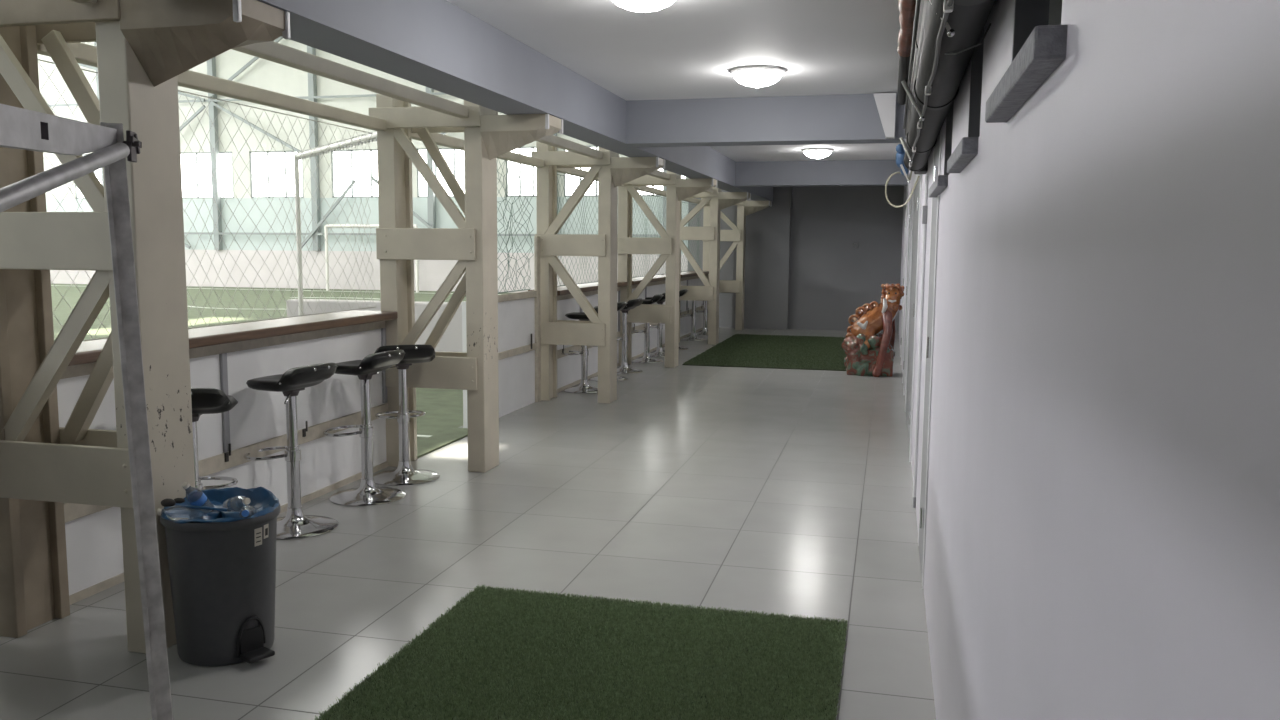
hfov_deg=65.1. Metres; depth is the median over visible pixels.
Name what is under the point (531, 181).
window
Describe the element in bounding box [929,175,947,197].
trim
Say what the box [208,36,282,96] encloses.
brace
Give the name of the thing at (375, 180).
brace
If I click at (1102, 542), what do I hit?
wall
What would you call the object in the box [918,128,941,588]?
door
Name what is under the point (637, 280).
countertop
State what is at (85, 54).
roof purlin
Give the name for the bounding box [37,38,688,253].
wall
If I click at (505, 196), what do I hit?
net
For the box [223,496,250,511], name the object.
plastic bottle
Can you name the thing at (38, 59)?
net
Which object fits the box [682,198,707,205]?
roof purlin
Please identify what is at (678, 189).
lattice column
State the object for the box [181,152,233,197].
window
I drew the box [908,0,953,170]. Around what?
conduit
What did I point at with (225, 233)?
steel rail
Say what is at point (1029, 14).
window
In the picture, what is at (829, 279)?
wall
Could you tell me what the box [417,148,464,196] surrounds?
window
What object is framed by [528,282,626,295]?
countertop
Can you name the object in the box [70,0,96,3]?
roof purlin
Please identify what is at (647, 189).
roof purlin
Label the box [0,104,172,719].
metal pole
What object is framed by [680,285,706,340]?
bar stool
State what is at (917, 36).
drain pipe
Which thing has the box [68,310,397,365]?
countertop
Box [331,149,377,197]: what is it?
window
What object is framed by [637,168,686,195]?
window
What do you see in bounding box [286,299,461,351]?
board
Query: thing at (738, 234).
lattice column
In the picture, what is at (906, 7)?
insulated pipe
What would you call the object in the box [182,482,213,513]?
plastic bottle
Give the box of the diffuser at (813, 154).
[804,151,830,157]
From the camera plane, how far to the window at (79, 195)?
35.38 m
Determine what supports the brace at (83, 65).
attached to the steel post at (94, 42)
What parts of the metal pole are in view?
leg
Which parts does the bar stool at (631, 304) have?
gas post, seat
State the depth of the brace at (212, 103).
33.11 m
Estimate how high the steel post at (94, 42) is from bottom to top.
7.770 m
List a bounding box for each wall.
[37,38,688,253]
[50,250,687,292]
[57,321,387,604]
[462,236,703,427]
[688,178,903,331]
[899,0,1279,719]
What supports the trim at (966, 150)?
attached to the wall at (1102, 542)
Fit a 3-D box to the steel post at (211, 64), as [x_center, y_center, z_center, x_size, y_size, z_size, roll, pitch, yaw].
[-14.319,-7.609,33.721,0.200,7.770,0.195,2,7,14]
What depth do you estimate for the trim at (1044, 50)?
1.29 m
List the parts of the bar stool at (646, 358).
seat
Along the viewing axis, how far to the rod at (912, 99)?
3.21 m
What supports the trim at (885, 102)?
attached to the ceiling
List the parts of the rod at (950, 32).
rod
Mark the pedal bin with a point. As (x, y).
(223, 574)
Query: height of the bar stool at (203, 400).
0.863 m
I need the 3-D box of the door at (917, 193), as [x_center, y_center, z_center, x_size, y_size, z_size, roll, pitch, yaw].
[2.144,-0.437,7.917,0.024,2.050,2.300,2,7,14]
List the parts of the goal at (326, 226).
post, post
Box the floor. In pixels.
[0,284,935,719]
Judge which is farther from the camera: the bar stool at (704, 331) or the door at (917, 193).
the bar stool at (704, 331)
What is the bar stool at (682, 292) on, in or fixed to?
on the floor
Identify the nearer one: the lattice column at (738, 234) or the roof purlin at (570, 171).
the roof purlin at (570, 171)
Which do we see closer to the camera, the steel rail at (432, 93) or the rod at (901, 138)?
the rod at (901, 138)
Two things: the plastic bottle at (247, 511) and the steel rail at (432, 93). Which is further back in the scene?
the steel rail at (432, 93)
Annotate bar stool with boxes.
[191,388,237,489]
[243,363,338,539]
[323,350,405,505]
[373,344,439,485]
[561,306,597,393]
[589,301,627,381]
[617,298,642,373]
[632,294,663,362]
[644,293,665,356]
[662,289,687,349]
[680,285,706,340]
[695,301,707,334]
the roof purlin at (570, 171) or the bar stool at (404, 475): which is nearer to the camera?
the bar stool at (404, 475)
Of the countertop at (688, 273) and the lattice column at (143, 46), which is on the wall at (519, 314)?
the countertop at (688, 273)
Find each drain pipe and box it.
[903,0,994,171]
[905,0,923,135]
[905,0,928,143]
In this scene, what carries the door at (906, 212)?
in the wall at (1102, 542)
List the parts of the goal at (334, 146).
post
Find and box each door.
[900,203,907,364]
[902,188,911,394]
[905,174,921,461]
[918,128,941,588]
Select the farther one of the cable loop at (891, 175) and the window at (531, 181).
the window at (531, 181)
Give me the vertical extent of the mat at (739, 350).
0.027 m
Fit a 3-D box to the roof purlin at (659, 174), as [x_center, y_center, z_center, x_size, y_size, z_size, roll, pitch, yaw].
[0.017,-2.035,10.680,0.070,0.070,2.570,2,7,14]
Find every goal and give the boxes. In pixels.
[294,131,376,314]
[324,224,427,291]
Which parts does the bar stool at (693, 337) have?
gas post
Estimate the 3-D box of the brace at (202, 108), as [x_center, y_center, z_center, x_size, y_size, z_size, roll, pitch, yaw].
[-15.471,-7.815,33.822,1.953,1.472,0.060,2,7,14]
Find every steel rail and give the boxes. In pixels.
[48,92,445,106]
[184,232,659,236]
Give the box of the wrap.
[896,144,908,175]
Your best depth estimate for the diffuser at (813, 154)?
11.56 m
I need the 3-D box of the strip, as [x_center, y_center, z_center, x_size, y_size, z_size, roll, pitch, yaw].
[-1.523,0.621,7.479,0.240,0.032,1.120,2,7,14]
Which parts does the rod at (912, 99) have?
rod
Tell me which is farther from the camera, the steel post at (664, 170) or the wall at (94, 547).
the steel post at (664, 170)
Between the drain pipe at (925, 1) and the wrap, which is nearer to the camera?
the drain pipe at (925, 1)
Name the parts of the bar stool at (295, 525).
gas post, seat, mounting plate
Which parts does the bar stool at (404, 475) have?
gas post, mounting plate, seat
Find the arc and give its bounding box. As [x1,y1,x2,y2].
[187,297,373,308]
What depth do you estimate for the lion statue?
11.53 m
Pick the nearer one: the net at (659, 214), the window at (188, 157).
the net at (659, 214)
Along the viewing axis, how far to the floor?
5.06 m
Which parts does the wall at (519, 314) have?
baseboard, baseboard, baseboard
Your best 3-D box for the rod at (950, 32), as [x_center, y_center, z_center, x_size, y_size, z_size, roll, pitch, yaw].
[0.580,-0.685,1.956,0.069,0.111,0.016,2,7,14]
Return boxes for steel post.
[94,42,103,186]
[207,57,222,249]
[307,46,320,250]
[426,87,435,227]
[663,169,666,228]
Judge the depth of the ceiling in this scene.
5.66 m
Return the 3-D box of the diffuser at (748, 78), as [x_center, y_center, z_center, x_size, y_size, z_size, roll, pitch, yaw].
[0.758,-1.802,6.473,0.310,0.072,0.310,2,7,14]
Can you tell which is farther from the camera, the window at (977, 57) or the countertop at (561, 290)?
the countertop at (561, 290)
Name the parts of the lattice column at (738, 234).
leg, rail, rail, rail, leg, cantilever arm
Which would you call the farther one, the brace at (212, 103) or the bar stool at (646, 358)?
the brace at (212, 103)
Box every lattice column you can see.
[0,0,290,653]
[368,94,562,472]
[531,142,664,402]
[617,171,716,367]
[679,187,750,344]
[701,198,771,329]
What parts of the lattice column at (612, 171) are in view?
leg, rail, rail, rail, rail, rail, leg, cantilever arm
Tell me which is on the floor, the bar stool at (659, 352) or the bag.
the bar stool at (659, 352)
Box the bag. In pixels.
[161,487,278,523]
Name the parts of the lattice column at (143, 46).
leg, rail, rail, rail, rail, rail, leg, cantilever arm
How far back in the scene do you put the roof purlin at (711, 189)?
14.57 m
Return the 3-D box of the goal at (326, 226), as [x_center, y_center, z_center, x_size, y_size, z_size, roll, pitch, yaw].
[-8.421,-3.289,32.242,3.245,2.127,0.952,2,7,14]
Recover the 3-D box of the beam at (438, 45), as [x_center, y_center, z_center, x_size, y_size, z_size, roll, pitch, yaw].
[-0.895,-1.657,5.300,0.280,0.482,26.150,2,7,14]
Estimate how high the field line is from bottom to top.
0.006 m
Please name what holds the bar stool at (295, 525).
on the floor
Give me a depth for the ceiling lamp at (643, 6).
4.37 m
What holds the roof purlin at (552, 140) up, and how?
attached to the lattice column at (488, 135)
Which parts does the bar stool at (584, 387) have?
seat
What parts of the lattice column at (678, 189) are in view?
leg, rail, rail, rail, rail, rail, leg, cantilever arm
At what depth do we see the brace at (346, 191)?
32.81 m
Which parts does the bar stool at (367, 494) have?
gas post, mounting plate, seat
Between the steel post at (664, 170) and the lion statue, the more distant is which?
the steel post at (664, 170)
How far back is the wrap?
6.62 m
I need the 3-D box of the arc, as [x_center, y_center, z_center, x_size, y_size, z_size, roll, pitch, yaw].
[-8.213,-1.433,25.321,4.188,0.006,5.276,2,7,14]
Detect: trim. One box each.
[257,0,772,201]
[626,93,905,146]
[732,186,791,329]
[735,160,907,186]
[873,93,895,138]
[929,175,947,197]
[947,137,977,172]
[985,25,1067,122]
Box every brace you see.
[78,63,204,101]
[180,105,205,130]
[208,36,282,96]
[211,102,299,151]
[301,180,355,247]
[371,176,432,227]
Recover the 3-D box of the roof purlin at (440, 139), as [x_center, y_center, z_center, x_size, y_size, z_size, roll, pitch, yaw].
[-1.237,-1.667,7.976,0.070,0.070,2.670,2,7,14]
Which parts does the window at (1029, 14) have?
frame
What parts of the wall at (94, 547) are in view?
baseboard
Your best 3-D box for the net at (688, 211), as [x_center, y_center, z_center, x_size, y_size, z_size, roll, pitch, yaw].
[0.791,-2.018,16.512,0.064,1.117,2.412,2,7,13]
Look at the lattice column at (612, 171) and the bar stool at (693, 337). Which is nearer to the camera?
the lattice column at (612, 171)
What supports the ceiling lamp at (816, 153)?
attached to the ceiling
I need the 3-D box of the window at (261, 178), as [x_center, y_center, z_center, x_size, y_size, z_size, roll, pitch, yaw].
[-12.101,-6.190,33.515,2.000,1.550,0.120,2,7,14]
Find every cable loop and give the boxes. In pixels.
[885,171,919,207]
[944,23,990,54]
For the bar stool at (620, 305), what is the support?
on the floor
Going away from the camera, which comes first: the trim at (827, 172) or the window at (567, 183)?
the trim at (827, 172)
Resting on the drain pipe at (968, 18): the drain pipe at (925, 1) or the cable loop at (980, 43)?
the cable loop at (980, 43)
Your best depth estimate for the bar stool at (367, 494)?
5.77 m
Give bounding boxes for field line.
[51,285,500,294]
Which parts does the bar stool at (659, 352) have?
seat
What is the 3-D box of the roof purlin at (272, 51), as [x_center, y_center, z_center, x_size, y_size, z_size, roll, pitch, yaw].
[-1.418,-1.393,4.931,0.070,0.070,2.690,2,7,14]
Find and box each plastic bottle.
[157,505,204,520]
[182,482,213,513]
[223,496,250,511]
[239,505,258,517]
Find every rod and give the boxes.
[900,137,912,162]
[900,164,909,183]
[901,80,924,120]
[929,0,954,36]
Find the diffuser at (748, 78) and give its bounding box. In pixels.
[734,71,781,86]
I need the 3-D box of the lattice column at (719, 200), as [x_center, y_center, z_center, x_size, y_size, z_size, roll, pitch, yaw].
[1.026,-1.449,15.107,1.207,2.420,0.311,2,7,14]
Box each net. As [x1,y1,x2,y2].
[38,59,375,340]
[462,159,533,296]
[557,174,597,286]
[632,192,665,277]
[681,202,700,271]
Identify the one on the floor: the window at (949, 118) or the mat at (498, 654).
the mat at (498, 654)
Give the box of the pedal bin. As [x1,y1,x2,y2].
[160,503,280,665]
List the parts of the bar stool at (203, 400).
gas post, mounting plate, seat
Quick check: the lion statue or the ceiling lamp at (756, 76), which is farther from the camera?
the lion statue
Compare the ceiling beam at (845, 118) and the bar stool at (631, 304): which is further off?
the bar stool at (631, 304)
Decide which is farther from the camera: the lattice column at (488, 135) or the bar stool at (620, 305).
the bar stool at (620, 305)
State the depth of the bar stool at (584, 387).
10.16 m
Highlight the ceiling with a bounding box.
[447,0,901,161]
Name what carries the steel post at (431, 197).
attached to the wall at (264, 74)
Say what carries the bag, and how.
in the pedal bin
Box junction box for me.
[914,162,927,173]
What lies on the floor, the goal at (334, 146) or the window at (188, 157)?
the goal at (334, 146)
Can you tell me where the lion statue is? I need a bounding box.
[841,283,903,376]
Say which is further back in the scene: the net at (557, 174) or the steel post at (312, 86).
the steel post at (312, 86)
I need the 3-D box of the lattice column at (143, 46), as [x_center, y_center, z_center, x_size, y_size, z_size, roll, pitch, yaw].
[-1.845,-0.164,3.609,1.207,2.420,0.311,2,7,14]
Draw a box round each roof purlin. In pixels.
[37,42,386,130]
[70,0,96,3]
[232,41,468,117]
[411,133,543,167]
[536,135,602,158]
[557,168,624,185]
[634,186,666,196]
[647,170,669,179]
[681,178,712,192]
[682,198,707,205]
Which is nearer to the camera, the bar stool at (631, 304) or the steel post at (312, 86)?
the bar stool at (631, 304)
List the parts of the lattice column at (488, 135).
leg, rail, rail, rail, rail, rail, leg, cantilever arm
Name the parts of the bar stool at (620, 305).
seat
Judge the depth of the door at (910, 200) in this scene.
10.04 m
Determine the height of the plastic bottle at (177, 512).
0.069 m
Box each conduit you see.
[903,0,920,128]
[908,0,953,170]
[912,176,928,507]
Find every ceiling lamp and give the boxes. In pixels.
[612,0,674,14]
[729,65,785,88]
[802,148,832,159]
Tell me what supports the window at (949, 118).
in the wall at (1102, 542)
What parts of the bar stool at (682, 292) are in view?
seat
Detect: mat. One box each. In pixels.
[314,584,847,719]
[682,334,846,370]
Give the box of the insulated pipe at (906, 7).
[897,0,915,104]
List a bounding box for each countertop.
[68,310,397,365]
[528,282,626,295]
[617,275,665,284]
[661,271,708,277]
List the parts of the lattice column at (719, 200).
leg, rail, rail, rail, leg, cantilever arm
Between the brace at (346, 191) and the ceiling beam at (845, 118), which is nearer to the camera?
the ceiling beam at (845, 118)
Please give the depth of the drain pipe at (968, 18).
2.45 m
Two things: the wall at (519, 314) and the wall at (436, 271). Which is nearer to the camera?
the wall at (519, 314)
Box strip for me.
[417,427,467,457]
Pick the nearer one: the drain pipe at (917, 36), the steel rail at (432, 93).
the drain pipe at (917, 36)
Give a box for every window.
[75,154,101,198]
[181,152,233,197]
[250,150,303,197]
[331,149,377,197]
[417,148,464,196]
[506,146,535,196]
[564,145,597,196]
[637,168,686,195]
[944,101,953,174]
[968,29,983,136]
[1012,0,1061,60]

